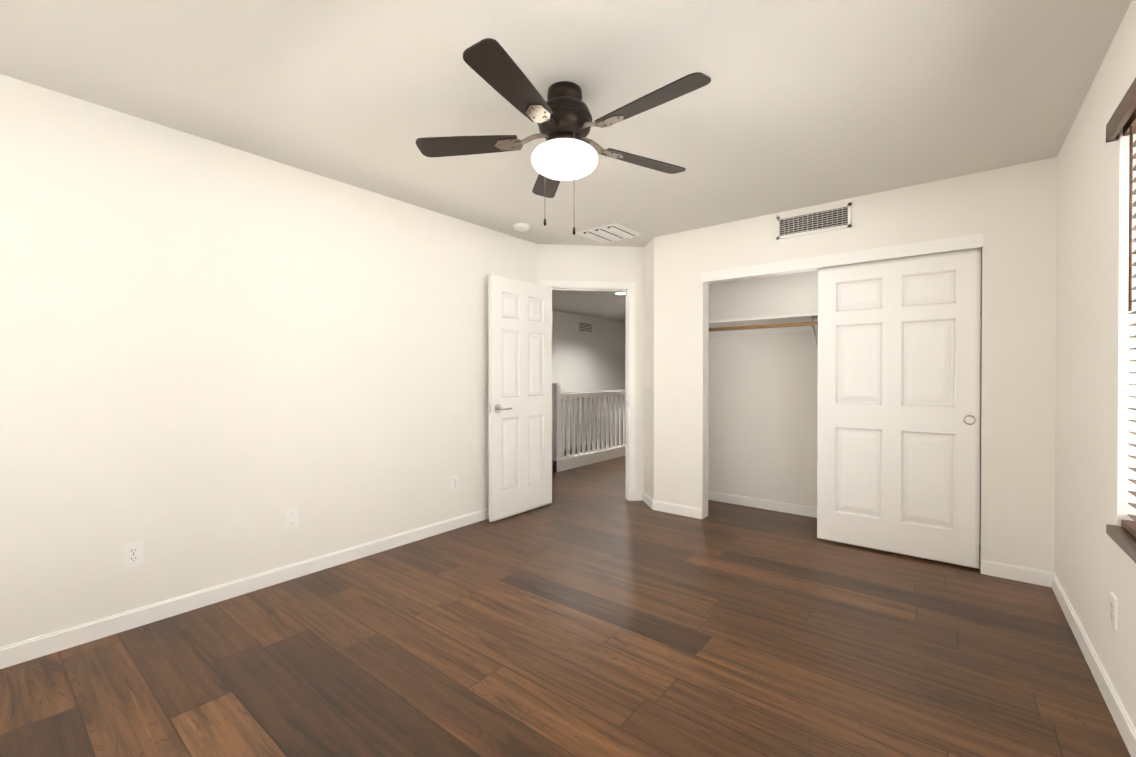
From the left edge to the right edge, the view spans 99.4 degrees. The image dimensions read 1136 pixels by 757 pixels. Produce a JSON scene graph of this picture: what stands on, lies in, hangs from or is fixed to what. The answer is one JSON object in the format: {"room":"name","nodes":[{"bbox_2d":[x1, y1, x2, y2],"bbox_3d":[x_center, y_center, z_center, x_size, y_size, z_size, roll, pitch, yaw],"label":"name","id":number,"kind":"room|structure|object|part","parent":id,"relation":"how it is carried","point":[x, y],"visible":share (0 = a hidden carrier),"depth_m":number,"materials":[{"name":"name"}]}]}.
{"room":"empty bedroom","nodes":[
{"label":"empty bedroom","id":0,"kind":"room"},
{"bbox_2d":[0,74,536,646],"bbox_3d":[-1.600,-0.035,3.013,0.120,2.450,4.130,0,0,39],"label":"wall","id":1,"kind":"structure","parent":0,"point":[216,360],"depth_m":2.53,"materials":[{"name":"paint"}]},
{"bbox_2d":[123,540,142,568],"bbox_3d":[-2.082,0.844,2.310,0.009,0.117,0.072,0,0,39],"label":"electrical outlet","id":2,"kind":"object","parent":1,"relation":"attached to","point":[132,554],"visible":1,"depth_m":2.31,"materials":[{"name":"plastic"}]},
{"bbox_2d":[285,507,298,529],"bbox_3d":[-1.640,0.831,2.865,0.008,0.117,0.072,0,0,39],"label":"jack","id":3,"kind":"object","parent":1,"relation":"attached to","point":[291,517],"visible":1,"depth_m":2.86,"materials":[{"name":"plastic"}]},
{"bbox_2d":[451,475,458,490],"bbox_3d":[-0.892,0.825,3.803,0.009,0.117,0.072,0,0,39],"label":"electrical outlet","id":4,"kind":"object","parent":1,"relation":"attached to","point":[454,482],"visible":1,"depth_m":3.80,"materials":[{"name":"plastic"}]},
{"bbox_2d":[0,491,1135,756],"bbox_3d":[0.208,1.151,2.360,3.530,0.085,5.110,0,0,39],"label":"baseboard","id":5,"kind":"structure","parent":1,"relation":"attached to","point":[36,647],"depth_m":2.58,"materials":[{"name":"white wood"}]},
{"bbox_2d":[0,456,1130,756],"bbox_3d":[1.917,1.228,5.058,4.720,0.100,11.860,0,0,39],"label":"floor","id":6,"kind":"structure","parent":0,"point":[590,610],"depth_m":2.05,"materials":[{"name":"brown wood"}]},
{"bbox_2d":[552,383,624,471],"bbox_3d":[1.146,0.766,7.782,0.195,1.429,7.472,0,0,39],"label":"railing","id":7,"kind":"object","parent":6,"relation":"on","point":[561,461],"visible":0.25,"depth_m":6.56,"materials":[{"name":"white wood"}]},
{"bbox_2d":[0,0,1131,321],"bbox_3d":[1.041,-1.336,5.741,6.960,0.120,11.860,0,0,39],"label":"ceiling","id":8,"kind":"structure","parent":0,"point":[794,104],"depth_m":2.07,"materials":[{"name":"paint"}]},
{"bbox_2d":[514,223,529,231],"bbox_3d":[-0.383,-1.246,3.987,0.132,0.040,0.132,0,0,39],"label":"smoke detector","id":9,"kind":"object","parent":8,"relation":"attached to","point":[521,227],"visible":1,"depth_m":3.95,"materials":[{"name":"plastic"}]},
{"bbox_2d":[416,38,710,234],"bbox_3d":[0.010,-0.930,2.074,1.251,0.649,1.284,0,0,39],"label":"ceiling fan","id":10,"kind":"object","parent":8,"relation":"hanging from","point":[567,148],"visible":1,"depth_m":2.01,"materials":[{"name":"brown wood"}]},
{"bbox_3d":[-0.015,-0.950,2.109,0.294,0.124,0.294,0,0,39],"label":"lamp shade","id":11,"kind":"part","parent":10,"relation":"part of","materials":[{"name":"white glass"}]},
{"bbox_2d":[576,223,641,243],"bbox_3d":[0.360,-1.255,4.213,0.420,0.033,0.420,0,0,39],"label":"ceiling vent","id":12,"kind":"object","parent":8,"relation":"in","point":[607,234],"visible":0.96,"depth_m":4.17,"materials":[{"name":"white metal"}]},
{"bbox_2d":[552,310,624,391],"bbox_3d":[-0.788,0.732,8.656,0.120,4.050,9.200,0,0,39],"label":"wall","id":13,"kind":"structure","parent":0,"point":[593,361],"depth_m":10.05,"materials":[{"name":"paint"}]},
{"bbox_2d":[578,322,592,332],"bbox_3d":[0.357,-1.051,9.971,0.018,0.200,0.500,0,0,39],"label":"air vent","id":14,"kind":"object","parent":13,"relation":"in","point":[585,327],"visible":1,"depth_m":9.97,"materials":[{"name":"white metal"}]},
{"bbox_2d":[537,244,643,491],"bbox_3d":[0.213,-0.045,4.670,1.140,2.450,0.120,0,0,-6],"label":"wall","id":15,"kind":"structure","parent":0,"point":[588,263],"depth_m":4.63,"materials":[{"name":"paint"}]},
{"bbox_2d":[488,275,551,521],"bbox_3d":[-0.398,0.162,4.247,0.160,2.022,0.773,0,0,39],"label":"entry door","id":16,"kind":"structure","parent":15,"relation":"in","point":[520,396],"depth_m":4.19,"materials":[{"name":"white wood"}]},
{"bbox_2d":[542,280,635,500],"bbox_3d":[0.193,0.127,4.668,0.904,2.107,0.146,0,0,-6],"label":"door frame","id":17,"kind":"structure","parent":15,"relation":"attached to","point":[628,289],"depth_m":4.64,"materials":[{"name":"white wood"}]},
{"bbox_2d":[644,238,653,499],"bbox_3d":[0.812,-0.044,4.535,0.120,2.450,0.382,0,0,-6],"label":"wall","id":18,"kind":"structure","parent":0,"point":[649,358],"depth_m":4.48,"materials":[{"name":"paint"}]},
{"bbox_2d":[648,462,650,474],"bbox_3d":[0.755,0.831,4.464,0.009,0.117,0.072,0,0,-6],"label":"outlet strip","id":19,"kind":"object","parent":18,"relation":"attached to","point":[649,467],"visible":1,"depth_m":4.45,"materials":[{"name":"plastic"}]},
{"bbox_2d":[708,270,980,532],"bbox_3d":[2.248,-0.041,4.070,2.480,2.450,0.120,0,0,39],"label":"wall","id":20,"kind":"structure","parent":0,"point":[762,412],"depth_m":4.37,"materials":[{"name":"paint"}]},
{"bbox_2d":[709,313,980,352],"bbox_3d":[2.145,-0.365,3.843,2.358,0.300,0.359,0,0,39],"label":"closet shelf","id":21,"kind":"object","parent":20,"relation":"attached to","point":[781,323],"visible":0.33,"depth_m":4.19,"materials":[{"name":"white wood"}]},
{"bbox_2d":[654,157,1056,571],"bbox_3d":[1.812,-0.038,3.587,2.560,2.450,0.120,0,0,39],"label":"wall","id":22,"kind":"structure","parent":0,"point":[1009,213],"depth_m":2.94,"materials":[{"name":"paint"}]},
{"bbox_2d":[777,203,851,239],"bbox_3d":[1.784,-1.143,3.517,0.495,0.170,0.013,0,0,39],"label":"air vent","id":23,"kind":"object","parent":22,"relation":"in","point":[836,217],"visible":1,"depth_m":3.51,"materials":[{"name":"white metal"}]},
{"bbox_2d":[702,233,982,283],"bbox_3d":[1.861,-0.843,3.531,1.788,0.080,0.139,0,0,39],"label":"trim","id":24,"kind":"structure","parent":22,"relation":"attached to","point":[860,256],"depth_m":3.38,"materials":[{"name":"white wood"}]},
{"bbox_2d":[817,248,980,568],"bbox_3d":[2.205,0.183,3.277,0.905,1.975,0.084,0,0,39],"label":"closet door","id":25,"kind":"structure","parent":22,"relation":"in","point":[898,434],"depth_m":3.21,"materials":[{"name":"white wood"}]},
{"bbox_2d":[1055,0,1135,727],"bbox_3d":[1.684,-0.025,1.253,0.150,2.450,5.230,0,0,39],"label":"wall","id":26,"kind":"structure","parent":0,"point":[1095,565],"depth_m":1.94,"materials":[{"name":"paint"}]},
{"bbox_2d":[1110,592,1117,631],"bbox_3d":[1.962,0.837,1.734,0.009,0.117,0.072,0,0,39],"label":"electrical outlet","id":27,"kind":"object","parent":26,"relation":"attached to","point":[1113,610],"visible":0.98,"depth_m":1.72,"materials":[{"name":"plastic"}]},
{"bbox_2d":[1106,524,1135,562],"bbox_3d":[1.438,0.545,0.985,0.156,0.035,1.788,0,0,39],"label":"window sill","id":28,"kind":"structure","parent":26,"relation":"attached to","point":[1123,538],"depth_m":1.59,"materials":[{"name":"brown wood"}]},
{"bbox_3d":[1.489,-0.185,0.940,0.065,1.426,1.780,0,0,39],"label":"window","id":29,"kind":"structure","parent":0,"visible":0},
{"bbox_2d":[1106,78,1135,537],"bbox_3d":[1.411,-0.193,1.002,0.094,1.430,1.820,0,0,39],"label":"window blinds","id":30,"kind":"object","parent":29,"relation":"attached to","point":[1124,116],"visible":1,"depth_m":1.61,"materials":[{"name":"brown wood"}]}
]}

